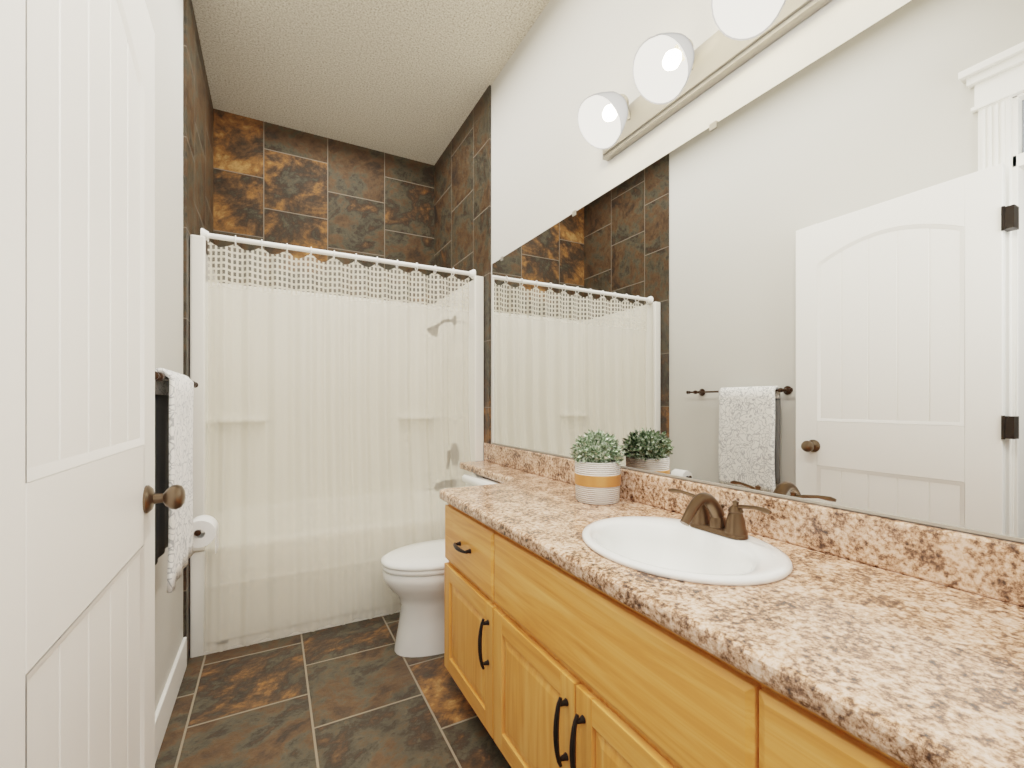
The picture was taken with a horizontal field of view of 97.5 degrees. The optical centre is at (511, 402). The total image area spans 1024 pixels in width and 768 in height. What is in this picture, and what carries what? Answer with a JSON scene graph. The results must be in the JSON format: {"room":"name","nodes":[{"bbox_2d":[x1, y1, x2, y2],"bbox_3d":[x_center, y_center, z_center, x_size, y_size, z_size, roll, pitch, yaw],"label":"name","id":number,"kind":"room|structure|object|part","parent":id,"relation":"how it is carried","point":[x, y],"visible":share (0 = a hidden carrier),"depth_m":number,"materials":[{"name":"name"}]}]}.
{"room":"bathroom","nodes":[
{"label":"bathroom","id":0,"kind":"room"},
{"bbox_2d":[145,0,212,710],"bbox_3d":[-1.331,-0.370,1.657,0.112,3.100,2.857,0,0,-28],"label":"wall","id":1,"kind":"structure","parent":0,"point":[166,17],"depth_m":1.86,"materials":[{"name":"grey paint"}]},
{"bbox_2d":[0,0,184,767],"bbox_3d":[-0.724,0.102,0.827,0.113,2.138,0.814,0,0,-28],"label":"door","id":2,"kind":"structure","parent":1,"relation":"in","point":[74,541],"depth_m":0.71,"materials":[{"name":"white paint"}]},
{"bbox_2d":[27,0,144,767],"bbox_3d":[-0.745,0.050,0.817,0.005,1.760,0.586,0,0,-28],"label":"molding","id":3,"kind":"structure","parent":2,"relation":"attached to","point":[42,470],"depth_m":1.06,"materials":[{"name":"white paint"}]},
{"bbox_3d":[-0.854,0.235,1.109,0.078,0.068,0.068,0,0,-28],"label":"knob","id":4,"kind":"part","parent":2,"relation":"part of","materials":[{"name":"brown metal"}]},
{"bbox_2d":[155,637,186,762],"bbox_3d":[-1.060,1.113,1.258,0.014,0.135,1.698,0,0,-28],"label":"baseboard","id":5,"kind":"structure","parent":1,"relation":"attached to","point":[165,706],"depth_m":1.63,"materials":[{"name":"white paint"}]},
{"bbox_2d":[155,368,197,592],"bbox_3d":[-1.141,0.221,1.505,0.102,0.638,0.740,0,0,-28],"label":"towel","id":6,"kind":"object","parent":1,"relation":"attached to","point":[174,398],"visible":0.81,"depth_m":1.39,"materials":[{"name":"white fabric"}]},
{"bbox_2d":[193,515,218,553],"bbox_3d":[-1.320,0.553,1.885,0.143,0.144,0.200,0,0,-28],"label":"toilet paper roll","id":7,"kind":"object","parent":1,"relation":"attached to","point":[208,525],"visible":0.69,"depth_m":1.84,"materials":[{"name":"white paper"}]},
{"bbox_2d":[213,108,433,304],"bbox_3d":[-1.292,-0.370,3.290,1.496,3.100,0.012,0,0,-28],"label":"wall","id":8,"kind":"structure","parent":0,"point":[274,183],"depth_m":3.23,"materials":[{"name":"brown tile"}]},
{"bbox_2d":[155,612,510,767],"bbox_3d":[-1.058,1.210,1.259,3.220,0.060,4.017,0,0,-28],"label":"floor","id":9,"kind":"structure","parent":0,"point":[360,694],"depth_m":1.72,"materials":[{"name":"brown tile"}]},
{"bbox_2d":[190,235,483,657],"bbox_3d":[-1.057,0.200,2.850,1.508,1.960,0.982,0,0,-28],"label":"tub surround","id":10,"kind":"object","parent":9,"relation":"on","point":[199,318],"visible":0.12,"depth_m":3.00,"materials":[{"name":"white plastic"}]},
{"bbox_2d":[200,228,475,651],"bbox_3d":[-0.830,0.150,2.425,1.418,1.970,0.209,0,0,-28],"label":"shower curtain","id":11,"kind":"object","parent":10,"relation":"hanging from","point":[206,234],"visible":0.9,"depth_m":2.36,"materials":[{"name":"white fabric"}]},
{"bbox_3d":[-0.863,-0.805,2.487,1.418,0.060,0.060,0,0,-28],"label":"rod","id":12,"kind":"part","parent":11,"relation":"part of","materials":[{"name":"white paint"}]},
{"bbox_2d":[381,473,499,656],"bbox_3d":[-0.299,0.792,2.266,0.708,0.776,0.476,0,0,-28],"label":"toilet","id":13,"kind":"object","parent":9,"relation":"on","point":[413,576],"visible":0.27,"depth_m":2.10,"materials":[{"name":"white ceramic"}]},
{"bbox_3d":[-0.367,0.758,2.230,0.552,0.056,0.386,0,0,-28],"label":"seat","id":14,"kind":"part","parent":13,"relation":"part of","materials":[{"name":"white ceramic"}]},
{"bbox_3d":[-0.364,0.984,2.232,0.545,0.392,0.368,0,0,-28],"label":"bowl","id":15,"kind":"part","parent":13,"relation":"part of","materials":[{"name":"white ceramic"}]},
{"bbox_2d":[441,499,926,767],"bbox_3d":[0.425,0.787,1.063,0.586,0.784,2.035,0,0,-28],"label":"bathroom vanity","id":16,"kind":"object","parent":9,"relation":"on","point":[647,620],"depth_m":0.99,"materials":[{"name":"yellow wood"}]},
{"bbox_2d":[439,459,1023,767],"bbox_3d":[0.253,0.375,1.404,0.568,0.040,2.798,0,0,-28],"label":"countertop","id":17,"kind":"structure","parent":16,"relation":"on","point":[932,673],"depth_m":0.69,"materials":[{"name":"beige stone"}]},
{"bbox_2d":[569,429,625,504],"bbox_3d":[0.312,0.224,1.627,0.204,0.260,0.209,0,0,-28],"label":"plant","id":18,"kind":"object","parent":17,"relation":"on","point":[597,457],"visible":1,"depth_m":1.57,"materials":[{"name":"green plant"}]},
{"bbox_3d":[0.310,0.281,1.628,0.164,0.145,0.164,0,0,-28],"label":"pot","id":19,"kind":"part","parent":18,"relation":"part of","materials":[{"name":"white wicker"}]},
{"bbox_2d":[543,507,842,606],"bbox_3d":[0.406,0.418,1.112,0.432,0.156,0.512,0,0,-28],"label":"sink","id":20,"kind":"object","parent":17,"relation":"in","point":[706,567],"depth_m":1.12,"materials":[{"name":"white ceramic"}]},
{"bbox_2d":[667,487,778,538],"bbox_3d":[0.496,0.286,1.160,0.163,0.107,0.306,0,0,-28],"label":"faucet","id":21,"kind":"object","parent":17,"relation":"on","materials":[{"name":"brown metal"}]},
{"bbox_2d":[192,0,549,164],"bbox_3d":[-1.058,-1.950,1.259,3.220,0.060,4.017,0,0,-28],"label":"ceiling","id":22,"kind":"structure","parent":0,"point":[412,79],"depth_m":2.53,"materials":[{"name":"paint"}]},
{"bbox_2d":[434,0,1023,543],"bbox_3d":[0.313,-0.370,1.991,0.112,3.100,4.017,0,0,-28],"label":"wall","id":23,"kind":"structure","parent":0,"point":[549,166],"depth_m":2.05,"materials":[{"name":"grey paint"}]},
{"bbox_2d":[577,0,831,160],"bbox_3d":[0.533,-0.995,1.228,0.239,0.190,1.105,0,0,-28],"label":"sconce","id":24,"kind":"object","parent":23,"relation":"attached to","point":[673,72],"visible":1,"depth_m":1.34,"materials":[{"name":"white glass"}]},
{"bbox_2d":[484,443,1023,606],"bbox_3d":[0.494,0.301,1.532,0.022,0.107,2.798,0,0,-28],"label":"backsplash","id":25,"kind":"structure","parent":23,"relation":"attached to","point":[993,568],"depth_m":0.98,"materials":[{"name":"beige stone"}]},
{"bbox_2d":[492,0,1023,542],"bbox_3d":[0.520,-0.295,1.496,0.009,1.082,2.710,0,0,-28],"label":"mirror","id":26,"kind":"object","parent":23,"relation":"attached to","point":[806,284],"visible":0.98,"depth_m":1.07,"materials":[{"name":"clear glass"}]}
]}

